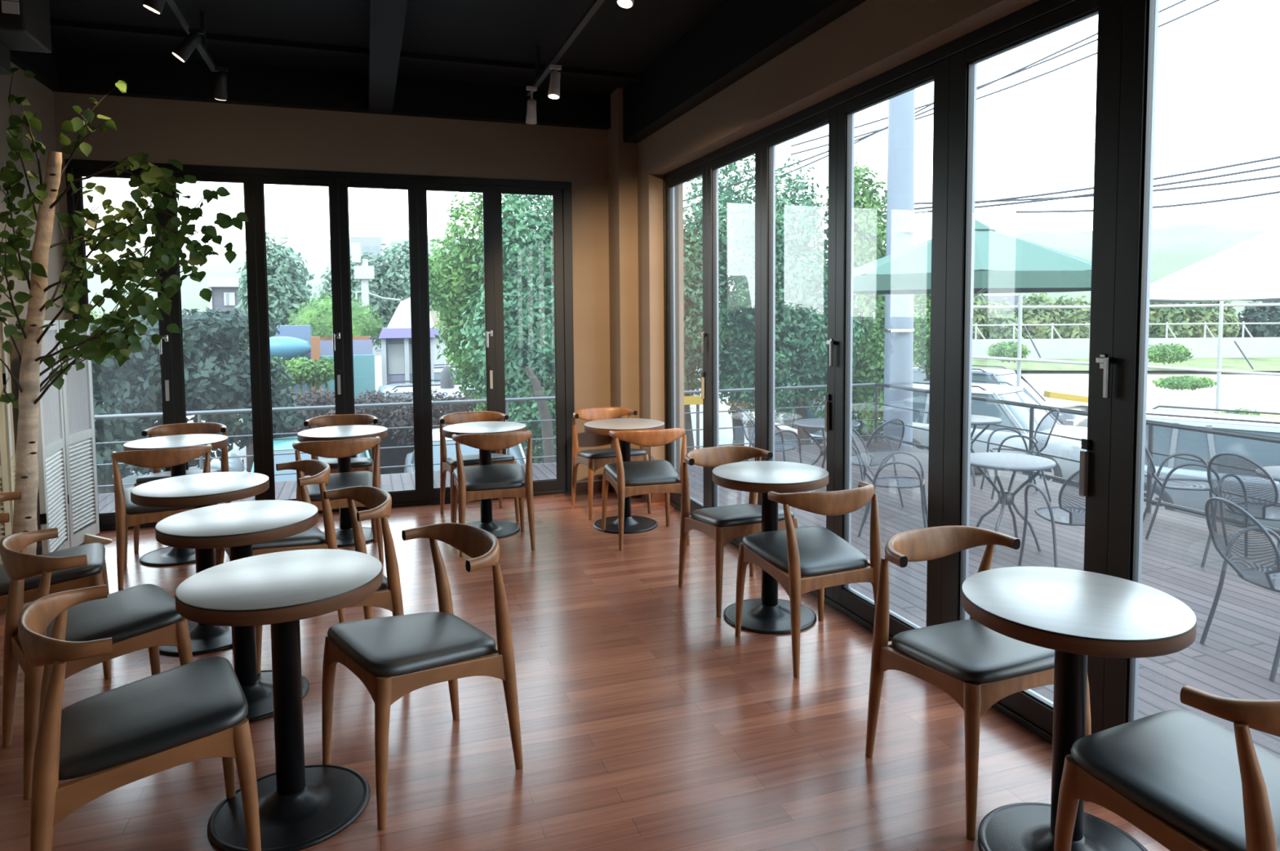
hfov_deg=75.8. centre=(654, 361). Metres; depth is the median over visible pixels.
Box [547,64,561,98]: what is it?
spotlight
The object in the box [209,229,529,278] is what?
hill
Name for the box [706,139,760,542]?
door
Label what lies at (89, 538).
wedge
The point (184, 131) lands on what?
wall
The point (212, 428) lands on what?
chair
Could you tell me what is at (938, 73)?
door
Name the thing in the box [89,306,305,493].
hedge
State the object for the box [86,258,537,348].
hill
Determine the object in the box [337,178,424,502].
door
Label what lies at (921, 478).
garden chair
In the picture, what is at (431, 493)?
door
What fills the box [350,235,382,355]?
apartment tower
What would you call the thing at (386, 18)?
beam
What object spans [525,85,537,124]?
spotlight
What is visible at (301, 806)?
round table
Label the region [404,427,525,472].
parked car
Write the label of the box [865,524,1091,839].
chair
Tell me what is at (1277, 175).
overhead cable
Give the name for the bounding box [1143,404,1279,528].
parked car
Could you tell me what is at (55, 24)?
beam
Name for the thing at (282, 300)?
bushy tree
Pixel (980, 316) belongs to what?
hedge
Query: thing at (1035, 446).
garden chair
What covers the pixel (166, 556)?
round table
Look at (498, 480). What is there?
chair
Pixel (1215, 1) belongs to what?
overhead cable
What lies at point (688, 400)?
sign
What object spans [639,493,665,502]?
baseboard
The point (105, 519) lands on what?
door
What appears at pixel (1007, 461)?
garden table
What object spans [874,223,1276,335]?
hill
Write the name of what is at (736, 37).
beam
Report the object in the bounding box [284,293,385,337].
bushy tree
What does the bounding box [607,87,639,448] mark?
pillar
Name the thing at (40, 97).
wall
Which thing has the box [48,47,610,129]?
ceiling beam
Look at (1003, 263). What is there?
parasol
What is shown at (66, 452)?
folding screen
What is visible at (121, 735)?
chair
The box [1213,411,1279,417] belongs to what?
kerb
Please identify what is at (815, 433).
parked car
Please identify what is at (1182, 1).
overhead cable
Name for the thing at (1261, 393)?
road
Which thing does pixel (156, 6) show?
spotlight
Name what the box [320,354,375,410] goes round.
panel
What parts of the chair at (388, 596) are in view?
leg, backrest, leg, rail, leg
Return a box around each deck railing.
[94,382,875,487]
[874,382,1279,533]
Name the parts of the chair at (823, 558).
leg, rail, leg, leg, backrest, rail, rail, leg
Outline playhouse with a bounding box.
[377,296,440,385]
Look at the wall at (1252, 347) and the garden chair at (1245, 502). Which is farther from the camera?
the wall at (1252, 347)
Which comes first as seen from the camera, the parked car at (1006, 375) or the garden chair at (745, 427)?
the garden chair at (745, 427)
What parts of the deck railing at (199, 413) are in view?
post, rail, post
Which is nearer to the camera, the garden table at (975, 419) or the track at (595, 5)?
the track at (595, 5)
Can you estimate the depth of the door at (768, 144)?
4.83 m
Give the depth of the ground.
24.23 m
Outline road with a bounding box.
[878,369,1279,418]
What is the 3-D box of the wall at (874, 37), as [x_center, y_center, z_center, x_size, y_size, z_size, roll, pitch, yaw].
[1.548,-0.287,2.402,0.288,3.320,9.930,-2,4,-19]
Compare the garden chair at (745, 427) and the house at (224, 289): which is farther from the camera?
the house at (224, 289)
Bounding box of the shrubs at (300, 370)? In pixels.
[270,355,334,426]
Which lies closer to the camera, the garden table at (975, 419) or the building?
the garden table at (975, 419)
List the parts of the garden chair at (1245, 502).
seat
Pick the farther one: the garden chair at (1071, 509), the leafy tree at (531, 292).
the leafy tree at (531, 292)
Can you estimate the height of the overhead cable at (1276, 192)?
0.501 m
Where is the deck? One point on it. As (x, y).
(1235, 660)
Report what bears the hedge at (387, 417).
on the ground
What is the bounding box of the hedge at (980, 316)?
[916,292,1090,339]
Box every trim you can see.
[9,43,57,88]
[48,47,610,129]
[65,158,574,531]
[101,440,1274,537]
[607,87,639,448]
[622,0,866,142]
[662,0,1079,744]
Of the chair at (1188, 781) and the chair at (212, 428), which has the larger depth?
the chair at (212, 428)
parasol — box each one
[853,218,1091,474]
[1149,226,1279,302]
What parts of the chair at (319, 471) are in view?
leg, rail, leg, rail, backrest, leg, leg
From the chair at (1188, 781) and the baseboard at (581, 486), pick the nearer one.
the chair at (1188, 781)
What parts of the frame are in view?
post, rail, rail, post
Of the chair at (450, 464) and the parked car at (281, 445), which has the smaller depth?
the chair at (450, 464)
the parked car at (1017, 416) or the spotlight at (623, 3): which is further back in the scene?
the parked car at (1017, 416)
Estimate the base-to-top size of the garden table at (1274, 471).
0.709 m
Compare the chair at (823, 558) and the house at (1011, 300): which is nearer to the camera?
the chair at (823, 558)
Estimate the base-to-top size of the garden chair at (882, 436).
0.908 m
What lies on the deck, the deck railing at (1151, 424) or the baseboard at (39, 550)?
the deck railing at (1151, 424)
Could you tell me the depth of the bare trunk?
11.76 m
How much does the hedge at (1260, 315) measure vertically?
4.239 m
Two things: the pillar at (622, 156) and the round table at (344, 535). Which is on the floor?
the round table at (344, 535)
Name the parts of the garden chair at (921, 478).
seat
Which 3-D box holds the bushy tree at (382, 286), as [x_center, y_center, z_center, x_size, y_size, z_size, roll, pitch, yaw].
[-8.595,-1.437,28.733,6.225,5.879,2.302,-2,4,-19]
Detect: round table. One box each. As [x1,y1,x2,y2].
[123,433,228,565]
[130,471,269,655]
[155,499,318,722]
[174,548,382,850]
[297,424,387,546]
[442,421,526,537]
[584,417,664,533]
[711,460,828,634]
[961,566,1196,850]
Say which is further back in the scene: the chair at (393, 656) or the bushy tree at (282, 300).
the bushy tree at (282, 300)
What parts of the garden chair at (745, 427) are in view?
seat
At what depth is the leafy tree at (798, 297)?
14.14 m
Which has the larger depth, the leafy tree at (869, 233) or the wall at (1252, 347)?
the wall at (1252, 347)
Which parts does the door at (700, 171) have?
handle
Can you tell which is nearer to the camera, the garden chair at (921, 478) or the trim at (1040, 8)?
the trim at (1040, 8)
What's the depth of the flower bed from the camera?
15.41 m
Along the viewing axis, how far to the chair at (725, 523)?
4.40 m
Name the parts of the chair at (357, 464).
leg, rail, backrest, leg, leg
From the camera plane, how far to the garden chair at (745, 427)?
8.84 m
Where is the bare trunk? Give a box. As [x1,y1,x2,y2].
[525,365,555,462]
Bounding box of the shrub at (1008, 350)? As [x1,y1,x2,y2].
[986,339,1031,362]
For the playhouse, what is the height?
3.650 m
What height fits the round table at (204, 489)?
0.735 m
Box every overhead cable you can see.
[683,32,1097,201]
[683,102,933,208]
[790,0,1219,155]
[791,0,1186,146]
[875,164,1279,216]
[914,155,1279,209]
[914,174,1279,204]
[1015,191,1279,213]
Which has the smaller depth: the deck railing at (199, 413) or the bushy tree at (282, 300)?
the deck railing at (199, 413)
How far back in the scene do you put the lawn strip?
29.29 m
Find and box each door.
[72,167,174,526]
[164,171,265,504]
[253,175,345,500]
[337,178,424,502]
[417,182,496,500]
[492,185,566,492]
[665,163,707,512]
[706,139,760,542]
[760,106,836,599]
[833,57,950,636]
[941,0,1123,733]
[1102,0,1159,729]
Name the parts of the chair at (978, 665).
leg, rail, rail, backrest, leg, leg, rail, leg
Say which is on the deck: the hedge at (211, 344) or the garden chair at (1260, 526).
the garden chair at (1260, 526)
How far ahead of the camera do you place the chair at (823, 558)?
3.57 m
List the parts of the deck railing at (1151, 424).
post, post, rail, post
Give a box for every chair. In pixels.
[0,490,111,679]
[0,527,193,799]
[17,584,261,850]
[110,444,212,588]
[133,422,231,552]
[214,459,345,648]
[255,485,404,673]
[292,435,383,560]
[303,413,377,527]
[321,522,523,829]
[439,410,519,522]
[451,430,535,556]
[571,406,651,519]
[601,426,689,551]
[678,445,798,617]
[735,405,802,462]
[735,480,881,677]
[851,417,904,508]
[852,427,928,536]
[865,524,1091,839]
[980,408,1059,501]
[1017,469,1085,567]
[1053,684,1279,850]
[1142,445,1228,546]
[1199,497,1279,680]
[1200,452,1279,586]
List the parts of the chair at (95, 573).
backrest, rail, leg, leg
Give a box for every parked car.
[112,448,248,489]
[250,435,370,481]
[372,378,555,462]
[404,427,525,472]
[433,363,473,382]
[746,390,880,447]
[882,379,1087,483]
[912,364,1088,426]
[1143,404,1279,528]
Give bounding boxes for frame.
[972,293,1279,411]
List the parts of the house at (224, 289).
pane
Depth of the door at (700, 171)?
6.41 m
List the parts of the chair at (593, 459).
leg, rail, leg, backrest, rail, leg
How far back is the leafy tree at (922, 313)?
18.72 m
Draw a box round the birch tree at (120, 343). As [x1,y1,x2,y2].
[0,67,248,608]
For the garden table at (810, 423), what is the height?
0.709 m
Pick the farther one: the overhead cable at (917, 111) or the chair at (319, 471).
the overhead cable at (917, 111)
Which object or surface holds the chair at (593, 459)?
on the floor
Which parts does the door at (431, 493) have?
handle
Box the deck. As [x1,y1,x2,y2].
[97,440,1279,758]
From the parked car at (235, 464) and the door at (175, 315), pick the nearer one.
the door at (175, 315)
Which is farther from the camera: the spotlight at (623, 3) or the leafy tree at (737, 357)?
the leafy tree at (737, 357)
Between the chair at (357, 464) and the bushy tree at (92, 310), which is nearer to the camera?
the chair at (357, 464)
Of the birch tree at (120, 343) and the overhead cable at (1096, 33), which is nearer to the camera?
the birch tree at (120, 343)
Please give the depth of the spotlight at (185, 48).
4.43 m
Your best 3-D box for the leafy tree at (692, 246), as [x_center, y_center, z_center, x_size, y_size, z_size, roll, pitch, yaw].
[0.514,-0.475,14.736,2.131,5.592,2.503,1,4,25]
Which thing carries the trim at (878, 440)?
on the ground
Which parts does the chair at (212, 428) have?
leg, leg, backrest, leg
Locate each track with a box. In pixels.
[165,0,217,71]
[526,0,604,96]
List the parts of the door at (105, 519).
handle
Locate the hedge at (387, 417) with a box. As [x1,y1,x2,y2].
[245,386,476,474]
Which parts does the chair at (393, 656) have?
leg, rail, leg, rail, leg, backrest, rail, leg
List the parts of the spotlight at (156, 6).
bulb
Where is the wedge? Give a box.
[81,533,112,544]
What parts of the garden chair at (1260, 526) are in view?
seat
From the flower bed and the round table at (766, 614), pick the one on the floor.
the round table at (766, 614)
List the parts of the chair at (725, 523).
leg, rail, leg, backrest, leg, rail, leg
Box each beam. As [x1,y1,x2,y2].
[49,18,639,81]
[367,0,407,112]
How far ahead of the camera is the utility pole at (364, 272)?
25.21 m
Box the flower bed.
[1220,406,1260,415]
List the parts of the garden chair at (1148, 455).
seat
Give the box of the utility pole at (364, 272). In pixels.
[351,242,399,309]
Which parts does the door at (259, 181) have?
handle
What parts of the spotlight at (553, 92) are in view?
bulb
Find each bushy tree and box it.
[89,308,274,375]
[234,232,315,337]
[284,293,385,337]
[313,238,471,350]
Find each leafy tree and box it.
[428,191,527,413]
[454,193,555,463]
[683,155,813,445]
[683,176,743,453]
[722,156,870,445]
[811,157,917,441]
[913,293,930,381]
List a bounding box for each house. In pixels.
[207,276,247,384]
[973,295,1026,336]
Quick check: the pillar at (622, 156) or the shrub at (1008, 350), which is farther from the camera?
the shrub at (1008, 350)
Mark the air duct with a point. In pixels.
(24, 24)
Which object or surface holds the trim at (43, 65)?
attached to the wall at (40, 97)
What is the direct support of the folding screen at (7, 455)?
on the floor
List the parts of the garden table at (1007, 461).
leg, leg, leg, leg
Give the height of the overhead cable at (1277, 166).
1.219 m
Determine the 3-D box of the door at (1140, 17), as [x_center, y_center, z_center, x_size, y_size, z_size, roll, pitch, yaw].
[1.627,0.095,2.243,0.055,2.515,0.835,-2,4,-19]
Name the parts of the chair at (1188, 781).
leg, rail, backrest, leg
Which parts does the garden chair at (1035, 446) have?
seat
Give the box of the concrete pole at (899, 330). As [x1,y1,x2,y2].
[883,88,923,446]
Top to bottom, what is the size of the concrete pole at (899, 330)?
9.000 m
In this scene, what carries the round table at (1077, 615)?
on the floor
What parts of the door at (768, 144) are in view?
handle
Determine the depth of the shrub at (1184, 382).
21.70 m
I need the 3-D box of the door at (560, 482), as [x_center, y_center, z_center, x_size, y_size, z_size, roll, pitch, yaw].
[-1.035,-0.170,6.801,0.577,2.515,0.055,-2,4,-19]
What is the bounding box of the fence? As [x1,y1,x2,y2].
[973,320,1279,339]
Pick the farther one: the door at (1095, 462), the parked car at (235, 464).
the parked car at (235, 464)
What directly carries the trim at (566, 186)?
attached to the wall at (184, 131)
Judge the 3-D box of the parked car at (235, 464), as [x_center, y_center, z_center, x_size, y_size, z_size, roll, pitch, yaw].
[-8.994,1.734,13.075,4.440,1.498,1.856,-2,4,-29]
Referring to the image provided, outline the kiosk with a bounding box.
[429,310,447,366]
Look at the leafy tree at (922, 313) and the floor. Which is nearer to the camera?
the floor
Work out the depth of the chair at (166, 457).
4.65 m
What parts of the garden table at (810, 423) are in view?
leg, leg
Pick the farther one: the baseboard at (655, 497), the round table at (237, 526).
the baseboard at (655, 497)
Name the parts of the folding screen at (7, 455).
cloth panel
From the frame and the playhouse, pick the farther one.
the playhouse
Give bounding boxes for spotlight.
[142,0,165,13]
[172,27,204,62]
[213,66,227,100]
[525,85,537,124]
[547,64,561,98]
[616,0,634,8]
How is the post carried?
on the ground
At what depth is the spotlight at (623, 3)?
3.65 m
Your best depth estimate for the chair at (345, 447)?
5.02 m
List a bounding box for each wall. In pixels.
[0,62,64,548]
[53,91,610,530]
[320,335,372,355]
[637,0,1039,461]
[919,337,1279,359]
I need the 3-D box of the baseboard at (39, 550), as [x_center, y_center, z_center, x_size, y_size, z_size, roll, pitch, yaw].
[-2.422,1.441,1.108,0.014,0.085,9.930,-2,4,-19]
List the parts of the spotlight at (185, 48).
bulb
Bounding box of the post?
[431,364,466,423]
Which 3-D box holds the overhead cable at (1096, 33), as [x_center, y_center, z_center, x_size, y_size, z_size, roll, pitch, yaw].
[3.266,-4.001,14.248,8.824,2.678,0.027,1,4,24]
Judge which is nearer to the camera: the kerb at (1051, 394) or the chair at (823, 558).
the chair at (823, 558)
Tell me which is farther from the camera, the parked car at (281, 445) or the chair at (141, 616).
the parked car at (281, 445)
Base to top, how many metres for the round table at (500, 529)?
0.735 m
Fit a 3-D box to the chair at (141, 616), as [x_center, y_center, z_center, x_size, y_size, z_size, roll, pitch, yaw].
[-1.990,0.983,2.924,0.513,0.771,0.505,3,5,45]
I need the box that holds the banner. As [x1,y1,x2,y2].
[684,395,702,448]
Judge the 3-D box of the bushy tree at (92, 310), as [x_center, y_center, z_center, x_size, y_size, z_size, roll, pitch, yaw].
[-10.330,0.535,16.582,5.161,3.477,2.307,-2,4,-19]
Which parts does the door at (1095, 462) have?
handle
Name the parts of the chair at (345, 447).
leg, backrest, rail, leg, leg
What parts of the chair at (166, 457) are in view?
leg, leg, rail, backrest, leg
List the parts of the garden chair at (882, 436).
seat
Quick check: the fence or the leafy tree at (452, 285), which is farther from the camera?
the fence
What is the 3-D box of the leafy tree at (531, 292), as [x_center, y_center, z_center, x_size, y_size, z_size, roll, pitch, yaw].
[-1.676,-0.568,13.921,2.677,5.909,3.202,0,4,13]
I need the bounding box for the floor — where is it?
[0,489,1169,850]
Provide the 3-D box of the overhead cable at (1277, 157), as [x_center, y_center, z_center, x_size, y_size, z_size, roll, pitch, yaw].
[8.762,-3.477,14.548,10.970,1.343,0.038,1,4,19]
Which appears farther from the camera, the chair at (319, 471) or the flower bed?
the flower bed
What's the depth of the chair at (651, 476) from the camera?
5.35 m
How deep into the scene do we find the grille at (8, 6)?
3.71 m
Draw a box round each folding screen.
[0,320,15,564]
[36,319,99,554]
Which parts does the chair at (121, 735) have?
leg, leg, backrest, rail, leg, leg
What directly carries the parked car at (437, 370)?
on the ground
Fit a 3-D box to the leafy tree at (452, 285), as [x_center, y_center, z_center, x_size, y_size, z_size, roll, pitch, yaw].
[-2.999,-0.434,14.735,1.971,5.559,2.238,0,4,6]
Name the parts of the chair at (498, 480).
leg, rail, leg, backrest, rail, leg, leg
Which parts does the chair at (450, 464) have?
leg, rail, leg, backrest, rail, leg, leg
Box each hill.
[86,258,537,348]
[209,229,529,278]
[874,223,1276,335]
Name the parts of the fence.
rail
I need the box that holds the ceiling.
[48,0,723,93]
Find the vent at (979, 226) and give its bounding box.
[974,218,995,231]
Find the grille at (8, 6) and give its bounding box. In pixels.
[1,0,19,14]
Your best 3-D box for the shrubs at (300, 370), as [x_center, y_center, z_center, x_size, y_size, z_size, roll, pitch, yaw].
[-6.943,1.070,16.193,1.507,2.413,0.695,-2,4,-19]
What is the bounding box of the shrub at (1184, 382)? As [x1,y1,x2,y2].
[1152,374,1216,391]
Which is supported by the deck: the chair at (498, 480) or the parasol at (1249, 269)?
the parasol at (1249, 269)
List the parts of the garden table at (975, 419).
leg, leg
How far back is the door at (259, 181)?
6.16 m
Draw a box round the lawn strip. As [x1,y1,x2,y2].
[913,357,1279,370]
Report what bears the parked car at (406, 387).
on the ground
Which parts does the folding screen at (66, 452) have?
cloth panel, cloth panel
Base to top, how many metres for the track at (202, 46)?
0.245 m
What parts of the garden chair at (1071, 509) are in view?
seat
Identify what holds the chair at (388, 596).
on the floor
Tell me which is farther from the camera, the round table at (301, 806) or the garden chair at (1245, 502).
the garden chair at (1245, 502)
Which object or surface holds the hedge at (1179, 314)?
on the ground
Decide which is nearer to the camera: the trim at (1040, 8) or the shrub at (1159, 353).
the trim at (1040, 8)
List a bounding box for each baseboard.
[35,529,78,555]
[575,479,639,496]
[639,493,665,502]
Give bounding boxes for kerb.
[1043,390,1088,402]
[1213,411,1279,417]
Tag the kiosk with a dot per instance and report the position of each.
(440, 361)
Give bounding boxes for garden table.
[792,417,860,468]
[970,414,1001,484]
[970,452,1056,551]
[1255,466,1279,483]
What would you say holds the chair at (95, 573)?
on the floor
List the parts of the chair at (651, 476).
leg, rail, leg, backrest, rail, leg, leg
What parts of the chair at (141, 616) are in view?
leg, rail, leg, backrest, rail, leg, leg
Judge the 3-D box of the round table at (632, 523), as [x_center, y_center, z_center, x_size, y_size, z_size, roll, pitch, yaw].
[-0.213,0.804,5.873,0.572,0.735,0.572,-3,4,-32]
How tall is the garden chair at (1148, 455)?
0.908 m
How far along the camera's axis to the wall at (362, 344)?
18.72 m
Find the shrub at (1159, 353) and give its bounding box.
[1147,342,1194,364]
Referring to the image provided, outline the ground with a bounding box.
[102,316,1278,535]
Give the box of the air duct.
[0,0,51,75]
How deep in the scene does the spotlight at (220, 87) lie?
5.16 m
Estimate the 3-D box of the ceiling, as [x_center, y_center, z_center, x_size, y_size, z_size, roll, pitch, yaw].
[-0.435,-2.015,1.653,4.711,0.250,10.430,-2,4,-19]

